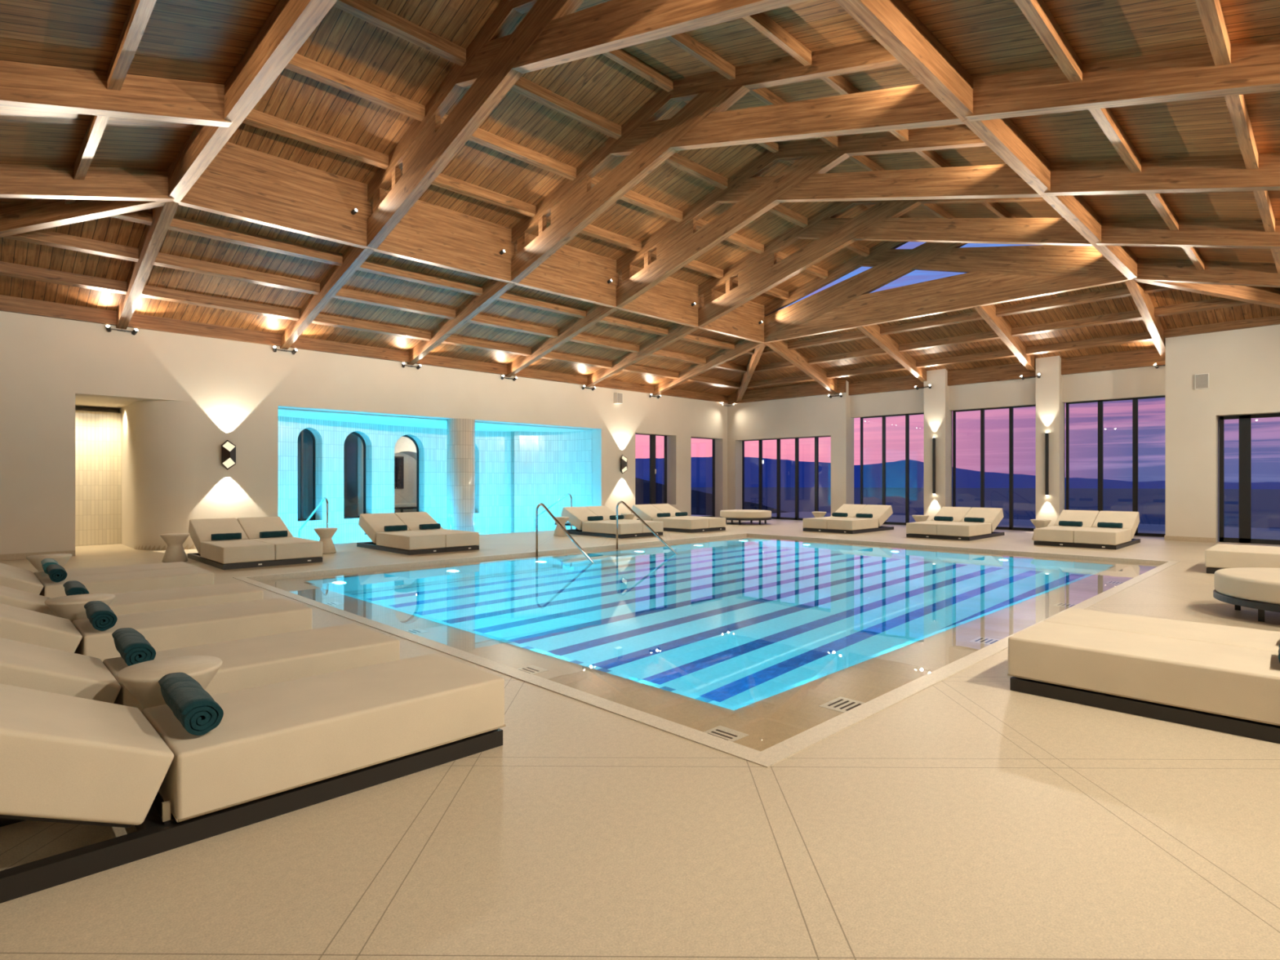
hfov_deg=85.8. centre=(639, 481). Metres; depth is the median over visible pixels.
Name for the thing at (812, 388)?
beam
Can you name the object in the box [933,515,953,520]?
rolled towel
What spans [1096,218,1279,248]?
ceiling beam
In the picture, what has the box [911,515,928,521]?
side table
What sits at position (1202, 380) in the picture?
wall speaker
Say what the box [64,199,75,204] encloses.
purlin
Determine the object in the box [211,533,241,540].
rolled towel
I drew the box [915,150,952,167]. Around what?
purlin
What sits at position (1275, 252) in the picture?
purlin
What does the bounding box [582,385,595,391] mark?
spotlight
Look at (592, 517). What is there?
rolled towel
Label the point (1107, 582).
grille
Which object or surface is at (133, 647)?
rolled towel
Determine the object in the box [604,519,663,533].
seat cushion
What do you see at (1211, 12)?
purlin
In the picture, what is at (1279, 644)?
rolled towel
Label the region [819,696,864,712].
grille
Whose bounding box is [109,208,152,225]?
purlin
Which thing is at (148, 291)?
purlin
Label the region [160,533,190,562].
side table
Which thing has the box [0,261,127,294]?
purlin
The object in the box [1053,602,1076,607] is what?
grille
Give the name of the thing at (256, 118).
purlin
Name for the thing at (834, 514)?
rolled towel
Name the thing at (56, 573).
rolled towel
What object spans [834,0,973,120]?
fascia beam
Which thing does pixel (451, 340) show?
purlin
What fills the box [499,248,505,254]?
spotlight
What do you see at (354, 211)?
spotlight
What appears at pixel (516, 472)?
wall
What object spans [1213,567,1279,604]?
cushion
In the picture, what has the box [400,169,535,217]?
purlin
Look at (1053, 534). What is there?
seat cushion
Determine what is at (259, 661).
sun lounger
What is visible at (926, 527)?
seat cushion
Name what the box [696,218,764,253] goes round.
purlin
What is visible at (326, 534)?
side table
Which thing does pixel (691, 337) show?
purlin
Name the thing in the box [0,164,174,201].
ceiling beam
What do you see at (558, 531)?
side table
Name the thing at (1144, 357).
beam
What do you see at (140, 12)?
purlin
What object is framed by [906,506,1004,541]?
lounger
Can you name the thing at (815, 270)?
purlin
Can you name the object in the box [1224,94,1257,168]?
purlin
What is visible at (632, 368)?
purlin
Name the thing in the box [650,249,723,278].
purlin
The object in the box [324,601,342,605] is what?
grille
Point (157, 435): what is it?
wall
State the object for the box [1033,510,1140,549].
lounger
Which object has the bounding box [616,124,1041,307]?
roof truss
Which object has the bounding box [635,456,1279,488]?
hills
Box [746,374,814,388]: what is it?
purlin
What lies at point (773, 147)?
ridge beam
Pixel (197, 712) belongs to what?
rolled towel
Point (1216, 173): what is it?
ceiling beam
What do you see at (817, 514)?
side table
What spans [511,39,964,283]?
roof truss
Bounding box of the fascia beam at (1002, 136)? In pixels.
[961,117,1050,195]
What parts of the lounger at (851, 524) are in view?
backrest, frame, backrest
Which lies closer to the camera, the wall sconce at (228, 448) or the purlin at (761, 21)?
the purlin at (761, 21)
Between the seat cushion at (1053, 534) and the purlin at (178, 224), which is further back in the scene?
the seat cushion at (1053, 534)
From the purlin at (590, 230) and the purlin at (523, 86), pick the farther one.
the purlin at (590, 230)
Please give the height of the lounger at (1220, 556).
0.658 m
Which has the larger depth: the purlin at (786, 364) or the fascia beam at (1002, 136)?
the purlin at (786, 364)
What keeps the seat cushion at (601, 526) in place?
on the lounger at (578, 516)
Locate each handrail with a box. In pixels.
[297,497,328,537]
[534,493,573,529]
[535,502,593,562]
[616,501,677,554]
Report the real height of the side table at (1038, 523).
0.446 m
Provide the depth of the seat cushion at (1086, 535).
13.43 m
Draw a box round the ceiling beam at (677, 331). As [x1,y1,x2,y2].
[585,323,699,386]
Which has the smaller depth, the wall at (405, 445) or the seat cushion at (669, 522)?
the seat cushion at (669, 522)
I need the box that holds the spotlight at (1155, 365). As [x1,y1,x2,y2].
[1153,363,1165,368]
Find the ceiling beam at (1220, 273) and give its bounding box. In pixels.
[1132,257,1279,287]
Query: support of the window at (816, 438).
in the wall at (1242, 366)
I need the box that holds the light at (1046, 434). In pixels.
[1044,432,1048,495]
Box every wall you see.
[0,311,727,554]
[75,406,592,536]
[75,410,121,546]
[118,400,193,550]
[297,430,312,518]
[343,433,416,516]
[361,436,416,513]
[727,324,1279,542]
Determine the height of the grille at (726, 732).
0.006 m
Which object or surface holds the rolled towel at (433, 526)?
on the lounger at (414, 540)
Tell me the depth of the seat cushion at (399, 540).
12.52 m
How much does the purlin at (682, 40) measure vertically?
0.187 m
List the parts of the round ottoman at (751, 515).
frame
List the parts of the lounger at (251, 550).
backrest, frame, backrest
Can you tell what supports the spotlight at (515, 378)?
attached to the wall at (237, 390)
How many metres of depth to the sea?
824.32 m
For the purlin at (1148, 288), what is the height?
0.193 m
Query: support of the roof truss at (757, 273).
attached to the ceiling at (347, 43)
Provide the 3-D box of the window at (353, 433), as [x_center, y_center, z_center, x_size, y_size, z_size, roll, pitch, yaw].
[-7.655,-0.175,18.308,0.050,2.290,0.823,0,0,34]
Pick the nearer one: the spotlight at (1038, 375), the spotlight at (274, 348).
the spotlight at (274, 348)
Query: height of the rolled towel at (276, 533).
0.111 m
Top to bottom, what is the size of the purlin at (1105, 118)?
0.193 m
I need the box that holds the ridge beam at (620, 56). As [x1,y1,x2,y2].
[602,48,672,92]
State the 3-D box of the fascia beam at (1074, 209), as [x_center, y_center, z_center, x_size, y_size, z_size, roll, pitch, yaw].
[6.382,-4.330,10.133,2.744,1.020,0.140,0,0,-45]
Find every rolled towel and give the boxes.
[40,558,58,573]
[46,564,66,582]
[62,580,88,595]
[84,600,117,631]
[111,627,155,666]
[158,672,223,735]
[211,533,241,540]
[259,530,287,537]
[384,524,407,531]
[418,523,440,529]
[587,515,603,520]
[609,515,624,519]
[657,512,670,517]
[675,511,687,515]
[831,512,848,516]
[855,513,872,517]
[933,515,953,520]
[964,517,984,522]
[1058,520,1082,526]
[1097,522,1122,528]
[1278,644,1279,662]
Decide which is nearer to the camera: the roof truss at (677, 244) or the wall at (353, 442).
the roof truss at (677, 244)
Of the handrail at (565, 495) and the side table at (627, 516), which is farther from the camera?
the handrail at (565, 495)
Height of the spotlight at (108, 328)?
0.119 m
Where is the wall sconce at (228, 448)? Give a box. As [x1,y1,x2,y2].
[221,440,235,470]
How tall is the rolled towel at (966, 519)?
0.111 m
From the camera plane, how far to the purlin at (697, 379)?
22.45 m
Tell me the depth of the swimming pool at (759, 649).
7.02 m
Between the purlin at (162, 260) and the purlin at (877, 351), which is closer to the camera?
the purlin at (162, 260)
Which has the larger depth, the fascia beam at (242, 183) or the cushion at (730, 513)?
the cushion at (730, 513)
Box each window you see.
[297,428,315,520]
[343,431,365,518]
[402,435,418,511]
[635,433,666,504]
[691,437,715,517]
[742,435,831,519]
[860,413,924,524]
[952,404,1035,530]
[1066,395,1165,537]
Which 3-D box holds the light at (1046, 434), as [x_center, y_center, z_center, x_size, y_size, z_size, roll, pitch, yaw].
[10.295,-0.440,17.431,0.075,1.586,0.064,0,0,-45]
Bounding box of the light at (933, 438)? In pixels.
[932,437,935,493]
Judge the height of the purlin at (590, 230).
0.187 m
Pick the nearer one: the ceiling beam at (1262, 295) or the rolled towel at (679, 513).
the ceiling beam at (1262, 295)
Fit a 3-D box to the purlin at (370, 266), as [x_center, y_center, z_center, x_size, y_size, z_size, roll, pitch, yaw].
[-4.148,-3.847,13.018,2.630,0.193,0.100,0,0,-45]
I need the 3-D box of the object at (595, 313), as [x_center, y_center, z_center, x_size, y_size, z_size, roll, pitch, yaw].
[-2.006,-3.470,16.702,0.150,1.440,4.310,0,0,-45]
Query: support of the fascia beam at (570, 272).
attached to the roof truss at (704, 122)
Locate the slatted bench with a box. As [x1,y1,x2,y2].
[394,502,416,513]
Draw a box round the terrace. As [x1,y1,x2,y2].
[771,511,1279,539]
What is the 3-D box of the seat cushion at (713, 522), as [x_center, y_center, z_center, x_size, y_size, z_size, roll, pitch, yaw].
[1.564,1.091,18.599,0.708,0.249,1.374,0,0,-45]
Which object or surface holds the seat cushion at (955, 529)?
on the lounger at (957, 529)
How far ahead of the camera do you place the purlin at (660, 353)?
19.64 m
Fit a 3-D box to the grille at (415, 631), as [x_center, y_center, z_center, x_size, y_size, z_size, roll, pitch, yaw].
[-2.083,1.369,6.254,0.260,0.006,0.200,0,0,-45]
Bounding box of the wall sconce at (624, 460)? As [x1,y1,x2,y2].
[620,454,627,474]
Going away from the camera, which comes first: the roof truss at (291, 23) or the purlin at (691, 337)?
the roof truss at (291, 23)
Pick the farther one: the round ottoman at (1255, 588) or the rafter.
the rafter
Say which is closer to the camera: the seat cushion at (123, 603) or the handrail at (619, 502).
the seat cushion at (123, 603)
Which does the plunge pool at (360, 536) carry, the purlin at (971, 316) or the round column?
the round column
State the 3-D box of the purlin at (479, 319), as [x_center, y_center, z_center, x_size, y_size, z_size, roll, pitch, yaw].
[-2.930,-3.550,15.702,2.570,0.193,0.100,0,0,-45]
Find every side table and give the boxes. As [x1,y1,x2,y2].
[26,553,71,571]
[44,593,115,622]
[116,655,222,708]
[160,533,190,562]
[313,527,337,553]
[552,516,568,536]
[621,513,635,519]
[811,511,826,517]
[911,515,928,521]
[1030,519,1051,539]
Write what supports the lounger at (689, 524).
on the floor
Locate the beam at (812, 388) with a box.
[728,379,845,404]
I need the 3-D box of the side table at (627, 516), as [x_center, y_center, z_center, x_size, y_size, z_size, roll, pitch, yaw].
[-0.306,1.077,18.282,0.404,0.446,0.404,0,0,-45]
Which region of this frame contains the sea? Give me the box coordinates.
[691,487,1279,528]
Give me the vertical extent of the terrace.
0.060 m
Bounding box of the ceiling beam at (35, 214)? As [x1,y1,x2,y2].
[0,198,167,237]
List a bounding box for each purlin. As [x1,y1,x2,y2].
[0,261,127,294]
[1,229,138,262]
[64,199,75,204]
[73,115,109,179]
[106,0,156,90]
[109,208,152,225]
[140,284,299,320]
[153,252,319,294]
[168,215,342,266]
[242,108,388,169]
[284,53,424,121]
[311,313,431,341]
[333,0,466,66]
[333,288,455,319]
[357,259,482,296]
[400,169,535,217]
[440,114,576,180]
[441,335,531,356]
[467,314,557,337]
[496,291,586,318]
[510,76,621,139]
[540,351,612,368]
[546,214,641,252]
[568,333,639,352]
[591,175,682,222]
[599,315,668,336]
[608,0,735,79]
[621,364,679,379]
[649,349,706,364]
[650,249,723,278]
[664,152,728,190]
[679,333,734,350]
[686,375,739,388]
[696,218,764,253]
[715,362,746,373]
[732,276,788,299]
[742,12,811,66]
[745,349,754,355]
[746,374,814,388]
[748,87,837,147]
[753,360,795,372]
[761,346,776,354]
[768,204,807,227]
[776,251,827,279]
[787,330,868,350]
[808,347,888,364]
[821,75,908,141]
[826,363,906,378]
[845,241,869,257]
[848,155,885,171]
[880,311,982,335]
[898,330,999,352]
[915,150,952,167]
[915,349,1015,368]
[920,203,955,217]
[981,202,1015,217]
[995,285,1131,316]
[1011,310,1142,337]
[1013,0,1082,82]
[1026,331,1152,355]
[1088,107,1141,173]
[1144,283,1173,293]
[1145,193,1178,230]
[1154,297,1252,317]
[1163,315,1279,338]
[1182,247,1204,270]
[1195,0,1231,66]
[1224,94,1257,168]
[1253,191,1275,231]
[1271,248,1279,273]
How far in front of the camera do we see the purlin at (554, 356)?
18.41 m
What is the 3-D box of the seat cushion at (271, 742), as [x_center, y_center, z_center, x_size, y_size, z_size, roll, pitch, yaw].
[-1.398,1.091,3.176,1.374,0.249,0.708,0,0,-45]
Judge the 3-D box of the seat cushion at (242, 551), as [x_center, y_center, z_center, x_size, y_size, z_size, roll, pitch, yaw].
[-6.345,1.091,10.850,0.708,0.249,1.374,0,0,-45]
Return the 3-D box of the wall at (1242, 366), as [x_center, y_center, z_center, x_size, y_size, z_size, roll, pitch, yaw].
[8.901,-0.975,18.795,1.150,4.550,17.420,0,0,-45]
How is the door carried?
in the wall at (1242, 366)
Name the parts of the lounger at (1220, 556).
frame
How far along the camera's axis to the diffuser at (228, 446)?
13.56 m
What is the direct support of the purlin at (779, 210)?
attached to the ceiling at (347, 43)
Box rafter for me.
[1092,244,1137,279]
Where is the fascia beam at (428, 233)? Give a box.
[370,190,514,283]
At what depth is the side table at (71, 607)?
4.93 m
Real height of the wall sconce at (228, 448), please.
0.597 m
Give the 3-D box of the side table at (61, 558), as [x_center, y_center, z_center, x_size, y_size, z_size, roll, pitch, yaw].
[-6.814,1.077,7.956,0.404,0.446,0.404,0,0,-45]
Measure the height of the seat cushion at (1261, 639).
0.249 m
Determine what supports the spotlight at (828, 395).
attached to the wall at (1242, 366)
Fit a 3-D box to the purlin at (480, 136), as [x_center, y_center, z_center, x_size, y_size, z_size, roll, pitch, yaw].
[-2.065,-5.267,10.900,2.640,0.187,0.100,0,0,-45]
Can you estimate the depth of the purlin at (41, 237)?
10.29 m
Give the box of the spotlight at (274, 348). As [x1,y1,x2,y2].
[272,346,297,354]
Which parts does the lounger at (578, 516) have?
backrest, backrest, frame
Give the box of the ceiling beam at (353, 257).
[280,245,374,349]
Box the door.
[1219,413,1279,544]
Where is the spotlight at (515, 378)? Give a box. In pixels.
[501,374,517,381]
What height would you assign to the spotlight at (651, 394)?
0.119 m
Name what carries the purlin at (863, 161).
attached to the ceiling at (347, 43)
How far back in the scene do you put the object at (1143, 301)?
14.24 m
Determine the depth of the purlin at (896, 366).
20.22 m
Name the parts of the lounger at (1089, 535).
backrest, frame, backrest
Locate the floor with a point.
(970, 816)
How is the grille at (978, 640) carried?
attached to the swimming pool at (759, 649)
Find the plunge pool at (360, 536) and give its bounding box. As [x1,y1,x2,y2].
[293,523,575,543]
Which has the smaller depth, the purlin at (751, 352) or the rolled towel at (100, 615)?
the rolled towel at (100, 615)
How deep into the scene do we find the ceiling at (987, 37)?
8.87 m
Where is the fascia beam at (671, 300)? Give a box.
[617,265,700,327]
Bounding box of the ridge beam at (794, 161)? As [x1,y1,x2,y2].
[787,160,827,173]
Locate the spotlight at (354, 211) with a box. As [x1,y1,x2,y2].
[351,208,357,214]
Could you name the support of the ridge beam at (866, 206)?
attached to the roof truss at (757, 273)
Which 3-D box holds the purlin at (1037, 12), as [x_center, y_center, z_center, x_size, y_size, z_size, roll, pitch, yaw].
[3.172,-3.847,5.574,2.630,0.193,0.100,0,0,-45]
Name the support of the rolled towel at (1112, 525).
on the lounger at (1089, 535)
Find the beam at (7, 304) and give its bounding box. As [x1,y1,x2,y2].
[0,294,728,403]
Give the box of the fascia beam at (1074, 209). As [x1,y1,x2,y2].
[1040,194,1101,244]
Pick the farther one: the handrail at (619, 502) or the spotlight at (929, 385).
the spotlight at (929, 385)
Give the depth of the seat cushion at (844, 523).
17.42 m
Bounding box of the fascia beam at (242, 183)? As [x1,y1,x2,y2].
[173,141,371,248]
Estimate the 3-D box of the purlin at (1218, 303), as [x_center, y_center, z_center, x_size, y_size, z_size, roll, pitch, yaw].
[11.502,-3.550,13.790,0.100,0.193,1.955,0,0,-45]
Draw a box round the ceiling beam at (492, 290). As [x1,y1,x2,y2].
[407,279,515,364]
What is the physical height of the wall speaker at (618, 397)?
0.320 m
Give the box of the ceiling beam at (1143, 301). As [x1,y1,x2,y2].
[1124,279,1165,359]
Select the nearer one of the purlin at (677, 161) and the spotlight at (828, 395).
the purlin at (677, 161)
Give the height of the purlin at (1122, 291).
0.193 m
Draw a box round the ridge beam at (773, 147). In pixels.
[684,99,778,153]
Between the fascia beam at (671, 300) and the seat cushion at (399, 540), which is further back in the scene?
the fascia beam at (671, 300)
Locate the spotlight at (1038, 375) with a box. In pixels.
[1019,373,1040,379]
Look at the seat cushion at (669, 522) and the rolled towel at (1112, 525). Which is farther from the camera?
the seat cushion at (669, 522)
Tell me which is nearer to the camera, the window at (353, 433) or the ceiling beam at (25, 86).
the ceiling beam at (25, 86)
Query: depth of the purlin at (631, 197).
13.07 m
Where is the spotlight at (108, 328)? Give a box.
[105,324,137,334]
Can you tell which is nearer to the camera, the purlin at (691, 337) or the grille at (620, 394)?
the purlin at (691, 337)
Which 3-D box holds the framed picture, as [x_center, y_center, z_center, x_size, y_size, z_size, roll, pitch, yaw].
[-8.460,-0.300,23.328,0.950,1.100,0.070,0,0,-45]
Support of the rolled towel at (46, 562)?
on the lounger at (153, 576)
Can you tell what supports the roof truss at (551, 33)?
attached to the ceiling at (347, 43)
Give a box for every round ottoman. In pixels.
[720,509,771,524]
[1213,567,1279,622]
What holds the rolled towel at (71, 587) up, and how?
on the sun lounger at (123, 603)
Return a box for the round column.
[447,418,475,532]
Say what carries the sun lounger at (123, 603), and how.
on the floor
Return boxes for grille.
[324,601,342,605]
[404,628,428,634]
[516,665,548,674]
[617,392,622,403]
[703,725,749,742]
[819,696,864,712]
[968,636,999,644]
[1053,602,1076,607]
[1106,581,1124,584]
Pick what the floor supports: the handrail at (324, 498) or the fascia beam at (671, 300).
the handrail at (324, 498)
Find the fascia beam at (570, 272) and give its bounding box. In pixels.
[513,234,618,307]
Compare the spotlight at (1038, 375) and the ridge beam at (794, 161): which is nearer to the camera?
the ridge beam at (794, 161)
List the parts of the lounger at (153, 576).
backrest, backrest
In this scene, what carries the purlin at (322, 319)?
attached to the ceiling at (987, 37)
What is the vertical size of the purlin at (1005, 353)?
0.193 m
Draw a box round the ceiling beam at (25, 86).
[0,60,231,127]
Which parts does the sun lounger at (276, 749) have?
backrest, frame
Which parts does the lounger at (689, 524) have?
backrest, backrest, frame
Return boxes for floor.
[0,514,1279,959]
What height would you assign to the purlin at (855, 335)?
0.193 m
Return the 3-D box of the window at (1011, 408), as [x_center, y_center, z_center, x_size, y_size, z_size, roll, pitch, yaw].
[9.693,-0.360,18.739,0.080,3.320,2.290,0,0,-45]
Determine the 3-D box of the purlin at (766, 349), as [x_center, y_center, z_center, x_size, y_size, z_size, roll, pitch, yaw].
[3.822,-3.847,20.088,0.100,0.193,0.895,0,0,-45]
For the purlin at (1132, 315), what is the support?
attached to the ceiling at (987, 37)
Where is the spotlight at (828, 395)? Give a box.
[827,393,842,398]
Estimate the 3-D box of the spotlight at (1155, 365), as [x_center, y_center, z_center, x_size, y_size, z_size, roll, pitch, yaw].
[12.134,-2.683,15.887,0.138,0.119,0.476,0,0,-45]
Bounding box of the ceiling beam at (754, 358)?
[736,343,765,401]
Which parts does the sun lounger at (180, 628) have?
backrest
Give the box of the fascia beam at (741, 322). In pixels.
[698,290,765,342]
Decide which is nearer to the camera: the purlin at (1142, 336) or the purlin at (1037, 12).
the purlin at (1037, 12)
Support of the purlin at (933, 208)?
attached to the ceiling at (347, 43)
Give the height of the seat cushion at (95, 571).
0.249 m
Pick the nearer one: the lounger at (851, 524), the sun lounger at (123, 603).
the sun lounger at (123, 603)
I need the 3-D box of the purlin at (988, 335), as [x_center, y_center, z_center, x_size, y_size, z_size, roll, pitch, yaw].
[7.858,-3.550,17.496,0.100,0.193,2.620,0,0,-45]
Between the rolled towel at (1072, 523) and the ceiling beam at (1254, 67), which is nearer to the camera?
the ceiling beam at (1254, 67)
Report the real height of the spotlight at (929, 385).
0.119 m
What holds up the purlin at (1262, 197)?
attached to the ceiling at (987, 37)
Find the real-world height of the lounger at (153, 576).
0.658 m
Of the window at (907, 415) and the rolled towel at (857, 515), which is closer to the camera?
the rolled towel at (857, 515)
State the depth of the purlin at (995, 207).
13.24 m
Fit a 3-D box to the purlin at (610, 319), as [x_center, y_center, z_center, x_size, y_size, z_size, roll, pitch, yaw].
[-0.237,-3.847,16.863,2.600,0.193,0.100,0,0,-45]
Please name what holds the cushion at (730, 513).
on the round ottoman at (751, 515)
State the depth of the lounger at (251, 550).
10.97 m
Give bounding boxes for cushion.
[33,561,195,580]
[108,582,262,615]
[142,653,504,818]
[200,538,275,564]
[249,537,322,559]
[376,530,445,550]
[414,528,479,547]
[582,520,642,534]
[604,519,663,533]
[652,516,708,529]
[675,515,725,528]
[720,509,771,518]
[802,516,848,528]
[826,517,878,530]
[906,520,959,534]
[937,521,991,537]
[1033,525,1089,542]
[1044,608,1279,651]
[1073,527,1131,545]
[1212,543,1279,550]
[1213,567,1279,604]
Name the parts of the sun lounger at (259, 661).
backrest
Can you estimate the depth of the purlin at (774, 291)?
18.04 m
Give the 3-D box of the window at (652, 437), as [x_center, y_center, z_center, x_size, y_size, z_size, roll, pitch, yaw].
[0.255,-0.380,22.354,1.770,2.360,0.120,0,0,-45]
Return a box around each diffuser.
[222,441,235,451]
[222,457,235,467]
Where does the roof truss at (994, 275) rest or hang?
attached to the ceiling at (347, 43)
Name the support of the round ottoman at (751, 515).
on the floor
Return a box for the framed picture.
[394,456,404,488]
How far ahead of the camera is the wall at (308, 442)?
19.58 m
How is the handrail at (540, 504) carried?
on the swimming pool at (759, 649)
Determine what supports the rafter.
attached to the roof truss at (757, 273)
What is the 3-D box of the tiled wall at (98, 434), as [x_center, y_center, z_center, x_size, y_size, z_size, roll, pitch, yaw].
[-11.589,-0.060,13.639,3.400,2.720,0.200,0,0,-45]
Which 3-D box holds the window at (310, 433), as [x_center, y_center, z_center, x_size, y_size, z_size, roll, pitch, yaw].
[-8.378,-0.175,17.127,0.052,2.290,0.673,0,0,29]
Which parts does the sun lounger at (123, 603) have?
backrest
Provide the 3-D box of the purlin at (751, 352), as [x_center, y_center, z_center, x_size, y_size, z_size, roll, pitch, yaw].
[3.070,-3.847,20.115,0.835,0.193,0.100,0,0,-45]
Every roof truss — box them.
[168,0,337,201]
[367,0,808,248]
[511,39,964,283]
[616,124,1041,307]
[697,197,1093,327]
[764,240,1128,342]
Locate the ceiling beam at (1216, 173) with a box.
[1044,152,1279,195]
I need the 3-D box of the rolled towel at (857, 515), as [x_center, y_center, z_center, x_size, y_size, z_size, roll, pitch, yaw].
[5.914,0.904,18.179,0.426,0.111,0.116,0,0,43]
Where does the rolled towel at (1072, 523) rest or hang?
on the lounger at (1089, 535)
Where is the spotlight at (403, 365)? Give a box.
[401,362,421,369]
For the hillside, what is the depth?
77.09 m
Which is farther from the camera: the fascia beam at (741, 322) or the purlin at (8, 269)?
the fascia beam at (741, 322)
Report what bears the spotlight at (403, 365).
attached to the wall at (237, 390)
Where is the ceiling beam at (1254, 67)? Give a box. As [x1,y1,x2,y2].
[964,37,1279,121]
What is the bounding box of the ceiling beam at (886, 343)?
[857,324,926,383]
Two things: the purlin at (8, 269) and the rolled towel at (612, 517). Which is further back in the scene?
the rolled towel at (612, 517)
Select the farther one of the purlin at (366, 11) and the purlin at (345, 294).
the purlin at (345, 294)
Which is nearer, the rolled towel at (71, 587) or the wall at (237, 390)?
the rolled towel at (71, 587)
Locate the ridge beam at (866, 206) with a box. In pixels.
[863,204,902,217]
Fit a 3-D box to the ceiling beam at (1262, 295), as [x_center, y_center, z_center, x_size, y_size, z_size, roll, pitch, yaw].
[12.265,-3.445,13.022,5.900,1.490,0.150,0,0,0]
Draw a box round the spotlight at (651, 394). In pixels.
[648,393,661,398]
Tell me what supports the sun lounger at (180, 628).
on the floor
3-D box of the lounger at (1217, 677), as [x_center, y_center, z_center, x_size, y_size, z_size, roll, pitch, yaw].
[3.590,0.971,3.994,1.420,0.658,2.262,0,0,-45]
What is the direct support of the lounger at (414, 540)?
on the floor
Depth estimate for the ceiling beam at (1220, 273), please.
12.18 m
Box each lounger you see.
[0,561,213,598]
[0,582,262,616]
[0,597,312,662]
[0,623,399,712]
[0,653,506,903]
[187,516,323,569]
[356,511,479,555]
[560,506,663,538]
[631,503,725,533]
[802,504,893,533]
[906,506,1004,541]
[1007,608,1279,743]
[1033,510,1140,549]
[1204,543,1279,573]
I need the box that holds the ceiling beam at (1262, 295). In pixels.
[1134,280,1279,308]
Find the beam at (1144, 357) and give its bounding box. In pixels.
[848,347,1165,395]
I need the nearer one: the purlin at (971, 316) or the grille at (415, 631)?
the grille at (415, 631)
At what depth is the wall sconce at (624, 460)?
21.01 m
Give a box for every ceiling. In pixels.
[0,0,1279,395]
[227,0,1062,305]
[278,408,591,431]
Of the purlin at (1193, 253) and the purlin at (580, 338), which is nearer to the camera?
the purlin at (1193, 253)
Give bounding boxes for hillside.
[635,477,790,515]
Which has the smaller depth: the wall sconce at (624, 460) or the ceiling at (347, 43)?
the ceiling at (347, 43)
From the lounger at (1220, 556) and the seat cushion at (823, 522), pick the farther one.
the seat cushion at (823, 522)
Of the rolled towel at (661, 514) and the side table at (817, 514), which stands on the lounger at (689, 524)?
the rolled towel at (661, 514)
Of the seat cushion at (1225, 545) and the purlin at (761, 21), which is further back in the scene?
the seat cushion at (1225, 545)
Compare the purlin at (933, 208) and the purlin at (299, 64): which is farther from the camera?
the purlin at (933, 208)
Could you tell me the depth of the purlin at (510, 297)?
14.96 m
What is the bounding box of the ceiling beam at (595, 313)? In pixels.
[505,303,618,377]
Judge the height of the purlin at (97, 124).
0.193 m
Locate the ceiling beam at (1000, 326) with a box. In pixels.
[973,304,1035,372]
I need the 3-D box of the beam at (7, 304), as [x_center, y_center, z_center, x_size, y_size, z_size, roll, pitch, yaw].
[-4.630,-2.930,17.045,21.900,0.260,0.100,0,0,-45]
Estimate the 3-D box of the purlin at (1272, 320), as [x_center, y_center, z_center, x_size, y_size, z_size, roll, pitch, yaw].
[12.651,-3.248,14.162,0.100,0.193,3.035,0,0,-45]
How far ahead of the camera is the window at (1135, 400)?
16.97 m
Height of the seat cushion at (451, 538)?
0.249 m
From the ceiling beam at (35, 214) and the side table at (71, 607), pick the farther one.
the ceiling beam at (35, 214)
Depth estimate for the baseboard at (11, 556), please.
11.53 m
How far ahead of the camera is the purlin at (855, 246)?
16.45 m
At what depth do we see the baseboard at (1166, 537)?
14.91 m
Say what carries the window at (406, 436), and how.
in the wall at (516, 472)
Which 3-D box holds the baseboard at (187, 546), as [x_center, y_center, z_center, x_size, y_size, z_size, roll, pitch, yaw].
[-9.146,1.250,13.122,1.160,0.100,0.240,0,0,1]
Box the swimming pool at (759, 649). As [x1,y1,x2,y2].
[232,533,1179,767]
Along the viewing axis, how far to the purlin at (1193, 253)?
11.69 m
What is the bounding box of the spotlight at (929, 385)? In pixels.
[914,384,931,390]
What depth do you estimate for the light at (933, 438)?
19.43 m
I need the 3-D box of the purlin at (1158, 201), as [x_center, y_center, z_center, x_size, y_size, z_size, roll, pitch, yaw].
[7.083,-3.847,9.420,2.600,0.193,0.100,0,0,-45]
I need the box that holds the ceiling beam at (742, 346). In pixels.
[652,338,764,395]
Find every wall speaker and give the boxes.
[613,392,622,404]
[1195,373,1208,389]
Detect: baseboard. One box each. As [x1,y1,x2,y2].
[0,550,75,560]
[134,544,193,550]
[1035,528,1216,542]
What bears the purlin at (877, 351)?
attached to the ceiling at (987, 37)
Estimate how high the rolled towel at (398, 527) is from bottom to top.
0.111 m
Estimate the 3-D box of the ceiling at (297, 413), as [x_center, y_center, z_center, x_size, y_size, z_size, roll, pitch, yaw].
[-5.789,-1.580,18.901,9.650,0.080,3.330,0,0,-45]
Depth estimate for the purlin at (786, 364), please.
21.23 m

